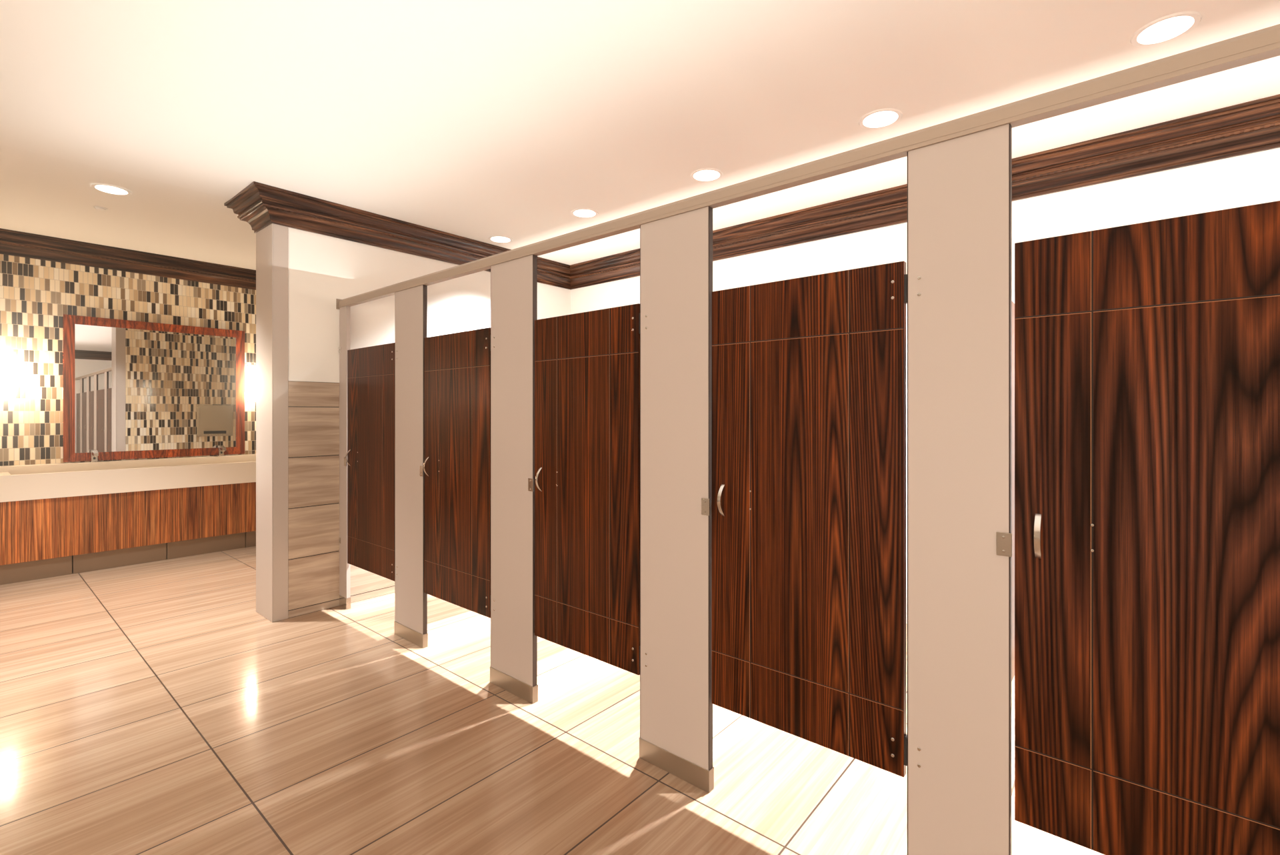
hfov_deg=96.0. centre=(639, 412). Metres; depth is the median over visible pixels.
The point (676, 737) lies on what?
pilaster
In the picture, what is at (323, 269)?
wall
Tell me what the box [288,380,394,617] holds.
wainscoting
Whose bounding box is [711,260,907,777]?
door
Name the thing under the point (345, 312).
pilaster
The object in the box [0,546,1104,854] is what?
floor
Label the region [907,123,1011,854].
pilaster
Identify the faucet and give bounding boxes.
[90,450,98,461]
[218,445,225,455]
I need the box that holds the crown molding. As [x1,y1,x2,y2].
[0,94,1279,289]
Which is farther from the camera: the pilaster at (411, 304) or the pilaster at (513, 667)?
the pilaster at (411, 304)
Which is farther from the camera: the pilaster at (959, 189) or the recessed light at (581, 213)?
the recessed light at (581, 213)
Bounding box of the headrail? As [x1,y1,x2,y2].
[336,24,1279,309]
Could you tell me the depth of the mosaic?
5.08 m
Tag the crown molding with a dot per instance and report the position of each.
(1251, 127)
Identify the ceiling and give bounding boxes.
[0,0,1279,269]
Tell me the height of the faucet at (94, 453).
0.105 m
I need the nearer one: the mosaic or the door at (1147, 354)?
the door at (1147, 354)
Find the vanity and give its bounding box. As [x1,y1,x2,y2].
[0,454,255,584]
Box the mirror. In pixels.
[62,314,244,461]
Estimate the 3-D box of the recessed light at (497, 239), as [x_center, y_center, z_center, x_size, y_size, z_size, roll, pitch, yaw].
[-1.132,-1.407,4.677,0.196,0.006,0.196,0,0,40]
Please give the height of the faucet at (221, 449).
0.105 m
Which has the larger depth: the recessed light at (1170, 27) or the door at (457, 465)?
the door at (457, 465)
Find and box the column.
[256,223,287,621]
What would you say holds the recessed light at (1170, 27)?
in the ceiling
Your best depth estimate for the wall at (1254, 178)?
3.21 m
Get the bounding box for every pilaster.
[338,306,350,609]
[394,284,427,647]
[489,254,538,703]
[638,206,713,792]
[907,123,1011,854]
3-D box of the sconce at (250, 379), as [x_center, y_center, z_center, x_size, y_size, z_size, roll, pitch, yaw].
[-4.141,-0.310,6.156,0.136,0.400,0.104,0,0,40]
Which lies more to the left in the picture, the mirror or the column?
the mirror
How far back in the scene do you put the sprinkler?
4.07 m
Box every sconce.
[0,350,15,399]
[244,364,255,402]
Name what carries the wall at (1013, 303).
on the floor
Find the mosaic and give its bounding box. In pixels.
[0,254,255,465]
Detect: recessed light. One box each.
[90,183,131,195]
[488,235,512,243]
[570,208,598,217]
[690,168,723,181]
[858,108,902,129]
[1130,11,1201,47]
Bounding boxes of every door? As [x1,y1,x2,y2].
[345,342,394,581]
[423,327,490,617]
[534,303,639,674]
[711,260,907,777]
[1014,200,1279,854]
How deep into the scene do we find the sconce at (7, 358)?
4.76 m
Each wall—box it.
[288,227,570,382]
[570,147,1279,623]
[1012,301,1014,679]
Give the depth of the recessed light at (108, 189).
3.67 m
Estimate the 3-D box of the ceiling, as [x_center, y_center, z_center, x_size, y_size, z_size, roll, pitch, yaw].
[-0.988,-1.560,1.521,11.350,0.300,7.200,0,0,40]
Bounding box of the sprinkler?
[93,206,107,210]
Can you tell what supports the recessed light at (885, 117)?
in the ceiling
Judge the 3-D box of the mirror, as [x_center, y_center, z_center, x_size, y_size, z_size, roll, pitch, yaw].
[-4.661,-0.217,5.620,0.032,1.305,1.370,0,0,40]
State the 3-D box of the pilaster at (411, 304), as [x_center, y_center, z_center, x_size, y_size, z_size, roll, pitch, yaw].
[-1.364,0.307,3.423,0.340,2.086,0.036,0,0,40]
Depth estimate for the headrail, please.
1.57 m
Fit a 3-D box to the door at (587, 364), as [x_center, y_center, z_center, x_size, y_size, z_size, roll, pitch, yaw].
[-0.247,0.301,2.464,0.640,1.462,0.056,0,0,40]
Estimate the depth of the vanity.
5.04 m
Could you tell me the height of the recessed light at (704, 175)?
0.006 m

